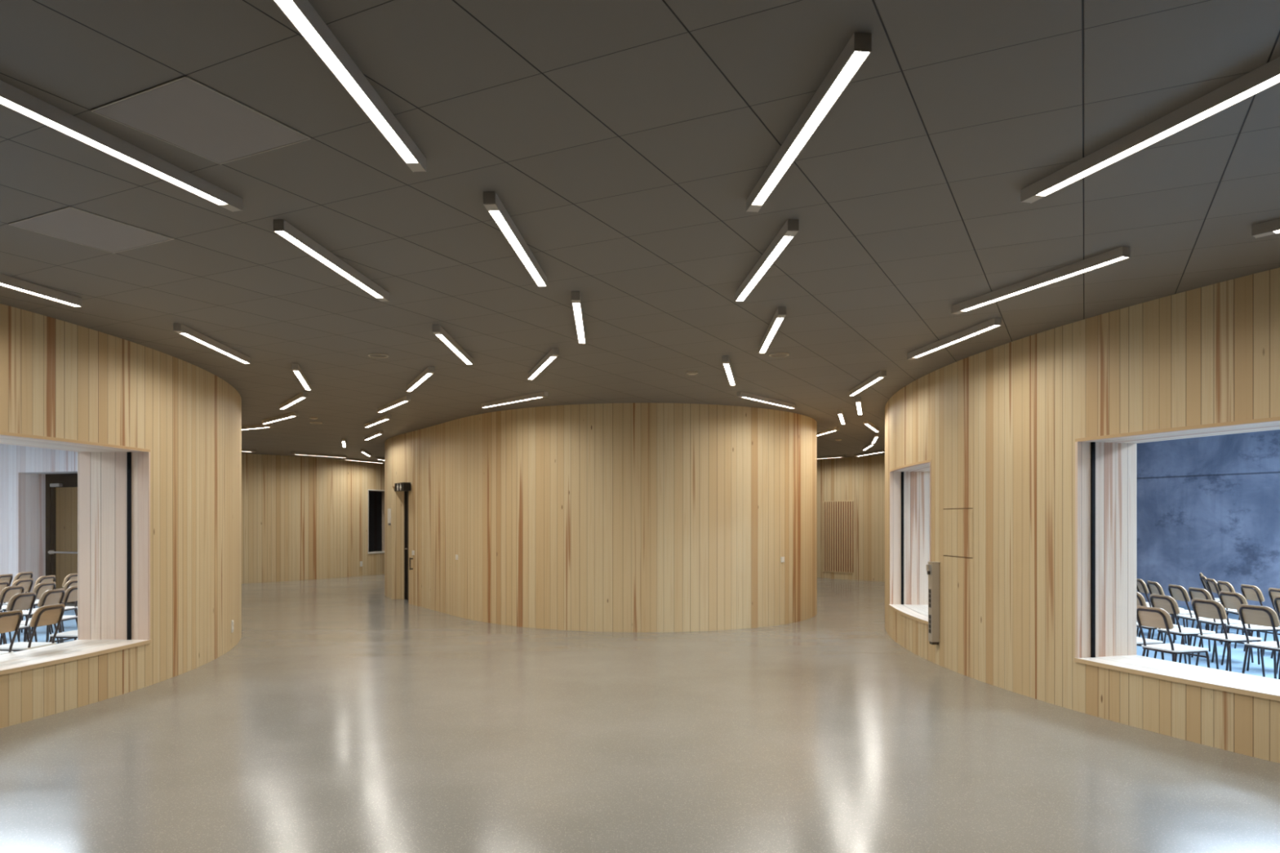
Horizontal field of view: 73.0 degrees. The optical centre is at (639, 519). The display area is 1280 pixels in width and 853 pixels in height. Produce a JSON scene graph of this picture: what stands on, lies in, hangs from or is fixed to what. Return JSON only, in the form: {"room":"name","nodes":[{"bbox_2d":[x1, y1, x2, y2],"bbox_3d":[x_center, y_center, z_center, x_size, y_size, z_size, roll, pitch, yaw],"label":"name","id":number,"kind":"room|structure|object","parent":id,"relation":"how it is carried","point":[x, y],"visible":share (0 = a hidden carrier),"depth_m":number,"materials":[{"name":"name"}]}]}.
{"room":"lobby","nodes":[
{"label":"lobby","id":0,"kind":"room"},
{"bbox_2d":[0,604,77,652],"bbox_3d":[-13.560,1.613,8.430,16.240,0.004,16.240,0,0,0],"label":"floor","id":1,"kind":"structure","parent":0,"point":[68,625],"depth_m":12.56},
{"bbox_2d":[0,581,8,644],"bbox_3d":[-8.376,1.199,11.000,0.543,0.827,0.401,0,0,0],"label":"chair","id":2,"kind":"object","parent":1,"relation":"on","point":[3,584],"visible":0.49,"depth_m":11.08,"materials":[{"name":"wood"}]},
{"bbox_2d":[0,573,13,603],"bbox_3d":[-9.356,1.199,12.415,0.543,0.827,0.401,0,0,-1],"label":"chair","id":3,"kind":"object","parent":1,"relation":"on","point":[8,577],"visible":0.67,"depth_m":12.45,"materials":[{"name":"brown metal"}]},
{"bbox_2d":[0,609,22,654],"bbox_3d":[-5.656,1.199,7.433,0.543,0.827,0.401,0,0,3],"label":"chair","id":4,"kind":"object","parent":1,"relation":"on","point":[10,621],"visible":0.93,"depth_m":7.47,"materials":[{"name":"wood"}]},
{"bbox_2d":[0,585,24,642],"bbox_3d":[-7.656,1.199,10.264,0.543,0.827,0.401,0,0,1],"label":"chair","id":5,"kind":"object","parent":1,"relation":"on","point":[6,593],"visible":0.71,"depth_m":10.20,"materials":[{"name":"wood"}]},
{"bbox_2d":[1,571,32,612],"bbox_3d":[-9.436,1.199,12.945,0.543,0.827,0.401,0,0,-1],"label":"chair","id":6,"kind":"object","parent":1,"relation":"on","point":[20,575],"visible":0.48,"depth_m":12.90,"materials":[{"name":"brown metal"}]},
{"bbox_2d":[1,577,33,642],"bbox_3d":[-8.416,1.199,11.500,0.543,0.827,0.401,0,0,0],"label":"chair","id":7,"kind":"object","parent":1,"relation":"on","point":[27,583],"visible":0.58,"depth_m":11.51,"materials":[{"name":"wood"}]},
{"bbox_2d":[1,591,36,644],"bbox_3d":[-6.846,1.199,9.309,0.543,0.827,0.401,0,0,2],"label":"chair","id":8,"kind":"object","parent":1,"relation":"on","point":[24,601],"visible":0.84,"depth_m":9.29,"materials":[{"name":"wood"}]},
{"bbox_2d":[3,575,55,632],"bbox_3d":[-8.536,1.199,12.120,0.543,0.827,0.401,0,0,0],"label":"chair","id":9,"kind":"object","parent":1,"relation":"on","point":[48,578],"visible":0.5,"depth_m":12.07,"materials":[{"name":"wood"}]},
{"bbox_2d":[0,604,64,652],"bbox_3d":[-5.655,1.199,7.988,0.543,0.827,0.401,0,0,4],"label":"chair","id":10,"kind":"object","parent":1,"relation":"on","point":[52,614],"visible":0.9,"depth_m":7.94,"materials":[{"name":"laminate"}]},
{"bbox_2d":[0,588,64,644],"bbox_3d":[-6.836,1.199,9.764,0.543,0.827,0.401,0,0,1],"label":"chair","id":11,"kind":"object","parent":1,"relation":"on","point":[53,597],"visible":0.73,"depth_m":9.72,"materials":[{"name":"wood"}]},
{"bbox_2d":[18,582,55,642],"bbox_3d":[-7.676,1.199,10.854,0.543,0.827,0.401,0,0,1],"label":"chair","id":12,"kind":"object","parent":1,"relation":"on","point":[41,588],"visible":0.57,"depth_m":10.78,"materials":[{"name":"wood"}]},
{"bbox_2d":[25,586,77,643],"bbox_3d":[-6.916,1.199,10.270,0.543,0.827,0.401,0,0,0],"label":"chair","id":13,"kind":"object","parent":1,"relation":"on","point":[70,593],"visible":0.38,"depth_m":10.20,"materials":[{"name":"wood"}]},
{"bbox_2d":[27,579,77,642],"bbox_3d":[-7.636,1.199,11.350,0.543,0.827,0.401,0,0,0],"label":"chair","id":14,"kind":"object","parent":1,"relation":"on","point":[74,582],"visible":0.27,"depth_m":11.27,"materials":[{"name":"wood"}]},
{"bbox_2d":[31,573,77,631],"bbox_3d":[-8.476,1.199,12.620,0.543,0.827,0.401,0,0,0],"label":"chair","id":15,"kind":"object","parent":1,"relation":"on","point":[71,576],"visible":0.27,"depth_m":12.47,"materials":[{"name":"wood"}]},
{"bbox_2d":[48,630,77,642],"bbox_3d":[-5.685,1.199,8.858,0.543,0.827,0.401,0,0,4],"label":"chair","id":16,"kind":"object","parent":1,"relation":"on","point":[73,634],"visible":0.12,"depth_m":8.73,"materials":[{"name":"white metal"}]},
{"bbox_2d":[0,0,1279,462],"bbox_3d":[0.000,-1.770,17.000,64.000,0.200,62.000,0,0,0],"label":"ceiling","id":17,"kind":"structure","parent":0,"point":[626,143],"depth_m":4.40,"materials":[{"name":"grey tile"}]},
{"bbox_2d":[0,273,82,306],"bbox_3d":[-4.396,-1.639,5.772,0.063,0.062,1.564,0,0,11],"label":"ceiling light","id":18,"kind":"object","parent":17,"relation":"attached to","point":[6,281],"visible":1,"depth_m":6.19,"materials":[{"name":"white"}]},
{"bbox_2d":[0,283,78,306],"bbox_3d":[-4.387,-1.614,5.819,0.053,0.001,1.460,0,0,11],"label":"diffuser","id":19,"kind":"object","parent":18,"relation":"attached to","point":[0,283],"depth_m":6.21,"materials":[{"name":"plastic"}]},
{"bbox_2d":[8,206,174,253],"bbox_3d":[-3.165,-1.667,5.011,0.598,0.005,0.598,0,0,27],"label":"ceiling access panel","id":20,"kind":"object","parent":17,"relation":"attached to","point":[70,224],"visible":1,"depth_m":4.97,"materials":[{"name":"tile"}]},
{"bbox_2d":[0,80,242,212],"bbox_3d":[-2.320,-1.639,3.763,0.062,0.062,1.564,0,0,17],"label":"ceiling light","id":21,"kind":"object","parent":17,"relation":"attached to","point":[11,97],"visible":1,"depth_m":3.77,"materials":[{"name":"white"}]},
{"bbox_2d":[90,75,311,164],"bbox_3d":[-1.838,-1.667,3.654,0.598,0.005,0.598,0,0,27],"label":"ceiling access panel","id":22,"kind":"object","parent":17,"relation":"attached to","point":[184,113],"visible":1,"depth_m":3.62,"materials":[{"name":"tile"}]},
{"bbox_2d":[173,323,250,364],"bbox_3d":[-3.998,-1.639,8.151,0.062,0.062,1.564,0,0,-4],"label":"ceiling light","id":23,"kind":"object","parent":17,"relation":"attached to","point":[180,328],"visible":1,"depth_m":7.99,"materials":[{"name":"white"}]},
{"bbox_2d":[181,333,248,363],"bbox_3d":[-4.001,-1.614,8.198,0.053,0.001,1.460,0,0,-4],"label":"diffuser","id":24,"kind":"object","parent":23,"relation":"attached to","point":[184,334],"depth_m":8.11,"materials":[{"name":"plastic"}]},
{"bbox_2d":[241,423,274,430],"bbox_3d":[-7.031,-1.639,15.458,1.564,0.062,0.062,0,0,33],"label":"ceiling light","id":25,"kind":"object","parent":17,"relation":"attached to","point":[267,425],"visible":0.66,"depth_m":15.23,"materials":[{"name":"white"}]},
{"bbox_2d":[262,411,298,424],"bbox_3d":[-5.828,-1.639,13.983,0.062,0.062,1.564,0,0,-41],"label":"ceiling light","id":26,"kind":"object","parent":17,"relation":"attached to","point":[294,414],"visible":1,"depth_m":13.88,"materials":[{"name":"white"}]},
{"bbox_2d":[265,416,293,423],"bbox_3d":[-5.859,-1.614,14.019,0.053,0.001,1.460,0,0,-41],"label":"diffuser","id":27,"kind":"object","parent":26,"relation":"attached to","point":[291,416],"depth_m":14.02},
{"bbox_2d":[279,391,307,409],"bbox_3d":[-4.809,-1.639,11.982,0.062,0.062,1.564,0,0,-33],"label":"ceiling light","id":28,"kind":"object","parent":17,"relation":"attached to","point":[303,395],"visible":1,"depth_m":11.84,"materials":[{"name":"white"}]},
{"bbox_2d":[280,397,304,408],"bbox_3d":[-4.835,-1.614,12.023,0.053,0.001,1.460,0,0,-33],"label":"diffuser","id":29,"kind":"object","parent":28,"relation":"attached to","point":[300,398],"depth_m":11.96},
{"bbox_2d":[291,363,311,390],"bbox_3d":[-3.909,-1.639,10.009,0.062,0.062,1.564,0,0,-16],"label":"ceiling light","id":30,"kind":"object","parent":17,"relation":"attached to","point":[295,367],"visible":1,"depth_m":9.81,"materials":[{"name":"white"}]},
{"bbox_2d":[293,370,310,390],"bbox_3d":[-3.922,-1.614,10.055,0.053,0.001,1.460,0,0,-16],"label":"diffuser","id":31,"kind":"object","parent":30,"relation":"attached to","point":[297,373],"depth_m":10.00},
{"bbox_2d":[290,451,346,457],"bbox_3d":[-8.127,-1.639,21.924,0.062,0.062,1.564,0,0,36],"label":"ceiling light","id":32,"kind":"object","parent":17,"relation":"attached to","point":[291,452],"visible":1,"depth_m":21.86,"materials":[{"name":"white"}]},
{"bbox_2d":[273,219,389,301],"bbox_3d":[-1.946,-1.639,5.598,0.062,0.062,1.564,0,0,5],"label":"ceiling light","id":33,"kind":"object","parent":17,"relation":"attached to","point":[282,228],"visible":1,"depth_m":5.39,"materials":[{"name":"white"}]},
{"bbox_2d":[273,0,426,172],"bbox_3d":[-1.070,-1.639,3.221,0.062,0.062,1.564,0,0,4],"label":"ceiling light","id":34,"kind":"object","parent":17,"relation":"attached to","point":[301,14],"visible":1,"depth_m":3.17,"materials":[{"name":"white"}]},
{"bbox_2d":[342,457,383,463],"bbox_3d":[-7.670,-1.639,24.006,0.062,0.062,1.564,0,0,24],"label":"ceiling light","id":35,"kind":"object","parent":17,"relation":"attached to","point":[344,459],"visible":0.86,"depth_m":23.96,"materials":[{"name":"white"}]},
{"bbox_2d":[364,430,382,440],"bbox_3d":[-5.198,-1.639,16.866,0.062,0.062,1.564,0,0,-28],"label":"ceiling light","id":36,"kind":"object","parent":17,"relation":"attached to","point":[380,432],"visible":1,"depth_m":16.74,"materials":[{"name":"white"}]},
{"bbox_2d":[364,414,391,427],"bbox_3d":[-4.389,-1.639,14.448,0.062,0.062,1.564,0,0,-30],"label":"ceiling light","id":37,"kind":"object","parent":17,"relation":"attached to","point":[384,418],"visible":1,"depth_m":14.35,"materials":[{"name":"white"}]},
{"bbox_2d":[367,418,386,426],"bbox_3d":[-4.413,-1.614,14.489,0.053,0.001,1.460,0,0,-31],"label":"diffuser","id":38,"kind":"object","parent":37,"relation":"attached to","point":[386,419],"depth_m":14.49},
{"bbox_2d":[368,353,388,358],"bbox_3d":[-2.654,-1.664,8.779,0.200,0.012,0.200,0,0,0],"label":"ceiling speaker","id":39,"kind":"object","parent":17,"relation":"attached to","point":[372,355],"visible":1,"depth_m":8.77},
{"bbox_2d":[377,395,410,413],"bbox_3d":[-3.520,-1.639,12.340,0.062,0.062,1.564,0,0,-31],"label":"ceiling light","id":40,"kind":"object","parent":17,"relation":"attached to","point":[402,400],"visible":1,"depth_m":12.22,"materials":[{"name":"white"}]},
{"bbox_2d":[379,400,406,412],"bbox_3d":[-3.545,-1.614,12.381,0.053,0.001,1.460,0,0,-31],"label":"diffuser","id":41,"kind":"object","parent":40,"relation":"attached to","point":[404,401],"depth_m":12.35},
{"bbox_2d":[406,366,434,391],"bbox_3d":[-2.589,-1.639,10.159,0.062,0.062,1.564,0,0,-24],"label":"ceiling light","id":42,"kind":"object","parent":17,"relation":"attached to","point":[428,371],"visible":1,"depth_m":10.00,"materials":[{"name":"white"}]},
{"bbox_2d":[407,373,431,391],"bbox_3d":[-2.609,-1.614,10.202,0.053,0.001,1.460,0,0,-24],"label":"diffuser","id":43,"kind":"object","parent":42,"relation":"attached to","point":[427,375],"depth_m":10.18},
{"bbox_2d":[432,324,472,364],"bbox_3d":[-1.758,-1.639,8.200,0.063,0.062,1.564,0,0,-1],"label":"ceiling light","id":44,"kind":"object","parent":17,"relation":"attached to","point":[437,330],"visible":1,"depth_m":8.00,"materials":[{"name":"white"}]},
{"bbox_2d":[436,334,471,364],"bbox_3d":[-1.759,-1.614,8.248,0.053,0.001,1.460,0,0,-1],"label":"diffuser","id":45,"kind":"object","parent":44,"relation":"attached to","point":[441,336],"depth_m":8.14,"materials":[{"name":"plastic"}]},
{"bbox_2d":[480,391,547,408],"bbox_3d":[-1.744,-1.639,11.878,0.063,0.062,1.564,0,0,-41],"label":"ceiling light","id":46,"kind":"object","parent":17,"relation":"attached to","point":[541,394],"visible":1,"depth_m":11.80,"materials":[{"name":"white"}]},
{"bbox_2d":[486,396,541,407],"bbox_3d":[-1.776,-1.614,11.914,0.053,0.001,1.460,0,0,-41],"label":"diffuser","id":47,"kind":"object","parent":46,"relation":"attached to","point":[540,397],"depth_m":11.88,"materials":[{"name":"plastic"}]},
{"bbox_2d":[483,191,546,286],"bbox_3d":[-0.720,-1.639,5.189,0.062,0.062,1.564,0,0,4],"label":"ceiling light","id":48,"kind":"object","parent":17,"relation":"attached to","point":[493,204],"visible":1,"depth_m":4.96,"materials":[{"name":"white"}]},
{"bbox_2d":[489,210,545,285],"bbox_3d":[-0.717,-1.614,5.237,0.053,0.001,1.460,0,0,4],"label":"diffuser","id":49,"kind":"object","parent":48,"relation":"attached to","point":[496,215],"depth_m":5.09,"materials":[{"name":"plastic"}]},
{"bbox_2d":[527,348,559,379],"bbox_3d":[-1.044,-1.639,9.200,0.062,0.062,1.564,0,0,-16],"label":"ceiling light","id":50,"kind":"object","parent":17,"relation":"attached to","point":[553,353],"visible":1,"depth_m":9.00,"materials":[{"name":"white"}]},
{"bbox_2d":[528,356,555,379],"bbox_3d":[-1.057,-1.614,9.246,0.053,0.001,1.460,0,0,-16],"label":"diffuser","id":51,"kind":"object","parent":50,"relation":"attached to","point":[551,358],"depth_m":9.20,"materials":[{"name":"plastic"}]},
{"bbox_2d":[571,291,585,343],"bbox_3d":[-0.499,-1.639,7.116,0.062,0.062,1.564,0,0,-2],"label":"ceiling light","id":52,"kind":"object","parent":17,"relation":"attached to","point":[575,295],"visible":1,"depth_m":6.87,"materials":[{"name":"white"}]},
{"bbox_2d":[573,303,585,342],"bbox_3d":[-0.501,-1.614,7.163,0.053,0.001,1.460,0,0,-2],"label":"diffuser","id":53,"kind":"object","parent":52,"relation":"attached to","point":[577,311],"depth_m":7.07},
{"bbox_2d":[722,355,735,385],"bbox_3d":[0.994,-1.639,9.605,0.062,0.062,1.564,0,0,9],"label":"ceiling light","id":54,"kind":"object","parent":17,"relation":"attached to","point":[726,361],"visible":1,"depth_m":9.35,"materials":[{"name":"white"}]},
{"bbox_2d":[724,364,734,385],"bbox_3d":[1.001,-1.614,9.652,0.053,0.001,1.460,0,0,9],"label":"diffuser","id":55,"kind":"object","parent":54,"relation":"attached to","point":[726,366],"depth_m":9.61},
{"bbox_2d":[737,391,795,408],"bbox_3d":[1.757,-1.639,11.914,0.062,0.062,1.564,0,0,37],"label":"ceiling light","id":56,"kind":"object","parent":17,"relation":"attached to","point":[741,394],"visible":1,"depth_m":11.82,"materials":[{"name":"white"}]},
{"bbox_2d":[743,396,791,408],"bbox_3d":[1.785,-1.614,11.952,0.053,0.001,1.460,0,0,37],"label":"diffuser","id":57,"kind":"object","parent":56,"relation":"attached to","point":[744,397],"depth_m":11.96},
{"bbox_2d":[735,219,798,301],"bbox_3d":[0.793,-1.639,5.593,0.062,0.062,1.564,0,0,-4],"label":"ceiling light","id":58,"kind":"object","parent":17,"relation":"attached to","point":[789,229],"visible":1,"depth_m":5.37,"materials":[{"name":"white"}]},
{"bbox_2d":[737,236,791,300],"bbox_3d":[0.789,-1.614,5.641,0.053,0.001,1.460,0,0,-4],"label":"diffuser","id":59,"kind":"object","parent":58,"relation":"attached to","point":[784,240],"depth_m":5.52,"materials":[{"name":"plastic"}]},
{"bbox_2d":[758,306,786,353],"bbox_3d":[1.147,-1.639,7.579,0.062,0.062,1.564,0,0,2],"label":"ceiling light","id":60,"kind":"object","parent":17,"relation":"attached to","point":[780,313],"visible":1,"depth_m":7.37,"materials":[{"name":"white"}]},
{"bbox_2d":[760,317,783,352],"bbox_3d":[1.149,-1.614,7.626,0.053,0.001,1.460,0,0,2],"label":"diffuser","id":61,"kind":"object","parent":60,"relation":"attached to","point":[778,321],"depth_m":7.53,"materials":[{"name":"plastic"}]},
{"bbox_2d":[768,352,789,357],"bbox_3d":[1.404,-1.664,8.737,0.200,0.012,0.200,0,0,0],"label":"ceiling speaker","id":62,"kind":"object","parent":17,"relation":"attached to","point":[773,354],"visible":1,"depth_m":8.73},
{"bbox_2d":[746,32,871,212],"bbox_3d":[0.675,-1.639,3.746,0.062,0.062,1.564,0,0,-7],"label":"ceiling light","id":63,"kind":"object","parent":17,"relation":"attached to","point":[857,50],"visible":1,"depth_m":3.46,"materials":[{"name":"white"}]},
{"bbox_2d":[817,426,839,435],"bbox_3d":[3.443,-1.639,16.318,0.063,0.062,1.564,0,0,-8],"label":"ceiling light","id":64,"kind":"object","parent":17,"relation":"attached to","point":[834,428],"visible":0.66,"depth_m":15.98,"materials":[{"name":"white"}]},
{"bbox_2d":[855,396,862,414],"bbox_3d":[3.174,-1.639,12.530,0.063,0.062,1.564,0,0,15],"label":"ceiling light","id":65,"kind":"object","parent":17,"relation":"attached to","point":[858,401],"visible":1,"depth_m":12.22,"materials":[{"name":"white"}]},
{"bbox_2d":[848,370,886,395],"bbox_3d":[2.741,-1.639,10.476,0.062,0.062,1.564,0,0,1],"label":"ceiling light","id":66,"kind":"object","parent":17,"relation":"attached to","point":[879,375],"visible":1,"depth_m":10.31,"materials":[{"name":"white"}]},
{"bbox_2d":[850,377,881,395],"bbox_3d":[2.742,-1.614,10.524,0.053,0.001,1.460,0,0,1],"label":"diffuser","id":67,"kind":"object","parent":66,"relation":"attached to","point":[877,379],"depth_m":10.49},
{"bbox_2d":[854,449,884,457],"bbox_3d":[5.666,-1.639,21.394,0.062,0.062,1.564,0,0,-11],"label":"ceiling light","id":68,"kind":"object","parent":17,"relation":"attached to","point":[878,451],"visible":0.96,"depth_m":21.33,"materials":[{"name":"white"}]},
{"bbox_2d":[862,419,879,431],"bbox_3d":[4.064,-1.639,15.187,0.062,0.062,1.564,0,0,23],"label":"ceiling light","id":69,"kind":"object","parent":17,"relation":"attached to","point":[866,422],"visible":1,"depth_m":15.00,"materials":[{"name":"white"}]},
{"bbox_2d":[865,423,878,431],"bbox_3d":[4.083,-1.614,15.232,0.053,0.001,1.460,0,0,23],"label":"diffuser","id":70,"kind":"object","parent":69,"relation":"attached to","point":[867,424],"depth_m":15.27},
{"bbox_2d":[906,317,1001,359],"bbox_3d":[2.840,-1.639,7.930,0.062,0.062,1.564,0,0,-9],"label":"ceiling light","id":71,"kind":"object","parent":17,"relation":"attached to","point":[994,322],"visible":1,"depth_m":7.78,"materials":[{"name":"white"}]},
{"bbox_2d":[914,324,997,357],"bbox_3d":[2.847,-1.614,7.883,0.053,0.001,1.460,0,0,-9],"label":"diffuser","id":72,"kind":"object","parent":71,"relation":"attached to","point":[994,326],"depth_m":7.81,"materials":[{"name":"plastic"}]},
{"bbox_2d":[951,246,1130,314],"bbox_3d":[2.720,-1.639,6.034,0.062,0.062,1.564,0,0,-19],"label":"ceiling light","id":73,"kind":"object","parent":17,"relation":"attached to","point":[1121,253],"visible":1,"depth_m":5.87,"materials":[{"name":"white"}]},
{"bbox_2d":[1020,56,1279,203],"bbox_3d":[2.183,-1.639,3.642,0.062,0.062,1.564,0,0,-17],"label":"ceiling light","id":74,"kind":"object","parent":17,"relation":"attached to","point":[1268,75],"visible":1,"depth_m":3.61,"materials":[{"name":"white"}]},
{"bbox_2d":[1251,218,1279,238],"bbox_3d":[3.974,-1.639,4.308,0.062,0.062,1.564,0,0,-38],"label":"ceiling light","id":75,"kind":"object","parent":17,"relation":"attached to","point":[1272,227],"visible":1,"depth_m":4.86,"materials":[{"name":"white"}]},
{"bbox_2d":[0,573,1279,852],"bbox_3d":[0.000,1.615,17.000,64.000,0.001,62.000,0,0,0],"label":"floor","id":76,"kind":"structure","parent":0,"point":[344,716],"depth_m":5.96,"materials":[{"name":"concrete"}]},
{"bbox_2d":[0,267,1279,763],"bbox_3d":[-0.935,-0.028,19.450,52.069,3.285,40.400,0,0,0],"label":"wall","id":77,"kind":"structure","parent":0,"point":[998,428],"depth_m":10.20,"materials":[{"name":"brown wood"}]},
{"bbox_2d":[45,473,77,604],"bbox_3d":[-10.403,0.365,16.435,2.581,2.500,0.159,0,0,22],"label":"door","id":78,"kind":"structure","parent":77,"relation":"in","point":[60,480],"depth_m":16.85,"materials":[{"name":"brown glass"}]},
{"bbox_2d":[0,431,151,675],"bbox_3d":[-5.501,0.260,6.334,0.962,1.881,4.411,0,0,15],"label":"window","id":79,"kind":"structure","parent":77,"relation":"in","point":[113,481],"depth_m":8.39,"materials":[{"name":"brown wood"}]},
{"bbox_2d":[368,488,384,554],"bbox_3d":[-7.806,0.059,25.600,0.494,1.861,1.310,0,0,20],"label":"window","id":80,"kind":"structure","parent":77,"relation":"in","point":[382,491],"depth_m":26.23,"materials":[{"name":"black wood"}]},
{"bbox_2d":[394,482,410,491],"bbox_3d":[-4.501,-0.625,16.646,0.273,0.155,0.560,0,0,-33],"label":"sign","id":81,"kind":"object","parent":77,"relation":"attached to","point":[402,486],"visible":1,"depth_m":16.43,"materials":[{"name":"black metal"}]},
{"bbox_2d":[404,490,408,599],"bbox_3d":[-4.442,0.475,17.069,0.160,2.280,1.056,0,0,-34],"label":"door","id":82,"kind":"structure","parent":77,"relation":"in","point":[406,493],"depth_m":17.43,"materials":[{"name":"black metal"}]},
{"bbox_2d":[822,500,853,573],"bbox_3d":[5.367,0.465,23.462,0.054,1.940,0.996,0,0,-40],"label":"door","id":83,"kind":"structure","parent":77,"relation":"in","point":[837,516],"depth_m":23.44,"materials":[{"name":"brown wood"}]},
{"bbox_2d":[888,459,931,624],"bbox_3d":[3.641,0.260,10.850,0.672,1.881,2.102,0,0,4],"label":"window","id":84,"kind":"structure","parent":77,"relation":"in","point":[910,485],"depth_m":11.84,"materials":[{"name":"brown wood"}]},
{"bbox_2d":[926,561,939,644],"bbox_3d":[3.253,0.928,9.616,0.120,0.916,0.111,0,0,-3],"label":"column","id":85,"kind":"structure","parent":77,"relation":"attached to","point":[933,567],"depth_m":9.57,"materials":[{"name":"metal"}]},
{"bbox_2d":[942,507,973,558],"bbox_3d":[3.350,0.139,9.136,0.012,0.515,0.673,0,0,-5],"label":"access panel","id":86,"kind":"object","parent":77,"relation":"in","point":[957,523],"depth_m":9.11,"materials":[{"name":"brown wood"}]},
{"bbox_2d":[1074,416,1279,701],"bbox_3d":[4.812,0.260,5.441,0.831,1.881,4.353,0,0,-27],"label":"window","id":87,"kind":"structure","parent":77,"relation":"in","point":[1105,471],"depth_m":7.31,"materials":[{"name":"brown wood"}]},
{"bbox_2d":[1136,429,1279,610],"bbox_3d":[12.170,0.005,12.593,0.300,3.220,11.900,0,0,-28],"label":"wall","id":88,"kind":"structure","parent":0,"point":[1209,505],"depth_m":15.73,"materials":[{"name":"concrete"}]},
{"bbox_2d":[1136,605,1279,679],"bbox_3d":[14.200,1.613,10.150,20.620,0.004,20.620,0,0,0],"label":"floor","id":89,"kind":"structure","parent":0,"point":[1237,655],"depth_m":10.38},
{"bbox_2d":[1136,636,1164,660],"bbox_3d":[4.700,1.199,8.353,0.543,0.827,0.401,0,0,-12],"label":"chair","id":90,"kind":"object","parent":89,"relation":"on","point":[1139,640],"visible":0.06,"depth_m":8.22,"materials":[{"name":"brown metal"}]},
{"bbox_2d":[1136,591,1186,663],"bbox_3d":[5.656,1.199,9.563,0.543,0.827,0.401,0,0,-3],"label":"chair","id":91,"kind":"object","parent":89,"relation":"on","point":[1140,601],"visible":0.27,"depth_m":9.39,"materials":[{"name":"wood"}]},
{"bbox_2d":[1136,578,1186,644],"bbox_3d":[6.869,1.199,11.458,0.543,0.827,0.401,0,0,14],"label":"chair","id":92,"kind":"object","parent":89,"relation":"on","point":[1141,587],"visible":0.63,"depth_m":11.37,"materials":[{"name":"wood"}]},
{"bbox_2d":[1136,605,1209,667],"bbox_3d":[4.815,1.199,7.855,0.543,0.827,0.401,0,0,-17],"label":"chair","id":93,"kind":"object","parent":89,"relation":"on","point":[1153,617],"visible":0.9,"depth_m":7.77,"materials":[{"name":"brown metal"}]},
{"bbox_2d":[1146,581,1203,648],"bbox_3d":[6.753,1.199,10.960,0.543,0.827,0.401,0,0,9],"label":"chair","id":94,"kind":"object","parent":89,"relation":"on","point":[1154,588],"visible":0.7,"depth_m":10.92,"materials":[{"name":"wood"}]},
{"bbox_2d":[1149,594,1218,669],"bbox_3d":[5.674,1.199,9.066,0.543,0.827,0.401,0,0,-8],"label":"chair","id":95,"kind":"object","parent":89,"relation":"on","point":[1167,603],"visible":0.86,"depth_m":8.96,"materials":[{"name":"brown metal"}]},
{"bbox_2d":[1168,584,1227,656],"bbox_3d":[6.675,1.199,10.382,0.543,0.827,0.401,0,0,4],"label":"chair","id":96,"kind":"object","parent":89,"relation":"on","point":[1179,593],"visible":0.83,"depth_m":10.34,"materials":[{"name":"wood"}]},
{"bbox_2d":[1188,587,1253,662],"bbox_3d":[6.636,1.199,9.930,0.543,0.827,0.401,0,0,0],"label":"chair","id":97,"kind":"object","parent":89,"relation":"on","point":[1194,593],"visible":0.66,"depth_m":9.86,"materials":[{"name":"wood"}]},
{"bbox_2d":[1200,575,1244,635],"bbox_3d":[8.094,1.199,11.996,0.543,0.827,0.401,0,0,24],"label":"chair","id":98,"kind":"object","parent":89,"relation":"on","point":[1202,579],"visible":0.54,"depth_m":12.06,"materials":[{"name":"wood"}]},
{"bbox_2d":[1205,577,1248,642],"bbox_3d":[7.825,1.199,11.445,0.543,0.827,0.401,0,0,17],"label":"chair","id":99,"kind":"object","parent":89,"relation":"on","point":[1211,584],"visible":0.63,"depth_m":11.47,"materials":[{"name":"wood"}]},
{"bbox_2d":[1191,598,1265,677],"bbox_3d":[5.801,1.199,8.573,0.543,0.827,0.401,0,0,-12],"label":"chair","id":100,"kind":"object","parent":89,"relation":"on","point":[1211,609],"visible":0.98,"depth_m":8.49,"materials":[{"name":"brown metal"}]},
{"bbox_2d":[1217,581,1274,648],"bbox_3d":[7.651,1.199,10.951,0.543,0.827,0.401,0,0,11],"label":"chair","id":101,"kind":"object","parent":89,"relation":"on","point":[1223,586],"visible":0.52,"depth_m":10.95,"materials":[{"name":"wood"}]},
{"bbox_2d":[1218,591,1279,671],"bbox_3d":[6.635,1.199,9.402,0.543,0.827,0.401,0,0,-5],"label":"chair","id":102,"kind":"object","parent":89,"relation":"on","point":[1228,600],"visible":0.83,"depth_m":9.38,"materials":[{"name":"wood"}]},
{"bbox_2d":[1240,584,1266,655],"bbox_3d":[7.555,1.199,10.378,0.543,0.827,0.401,0,0,5],"label":"chair","id":103,"kind":"object","parent":89,"relation":"on","point":[1252,593],"visible":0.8,"depth_m":10.33,"materials":[{"name":"wood"}]},
{"bbox_2d":[1237,604,1279,679],"bbox_3d":[5.866,1.199,8.001,0.543,0.827,0.401,0,0,-16],"label":"chair","id":104,"kind":"object","parent":89,"relation":"on","point":[1260,615],"visible":0.98,"depth_m":7.96,"materials":[{"name":"brown metal"}]},
{"bbox_2d":[1268,587,1279,658],"bbox_3d":[7.516,1.199,9.860,0.543,0.827,0.401,0,0,0],"label":"chair","id":105,"kind":"object","parent":89,"relation":"on","point":[1273,592],"visible":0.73,"depth_m":9.98,"materials":[{"name":"wood"}]},
{"bbox_2d":[1272,595,1279,674],"bbox_3d":[6.852,1.199,8.884,0.543,0.827,0.401,0,0,-10],"label":"chair","id":106,"kind":"object","parent":89,"relation":"on","point":[1276,599],"visible":0.99,"depth_m":8.98,"materials":[{"name":"brown metal"}]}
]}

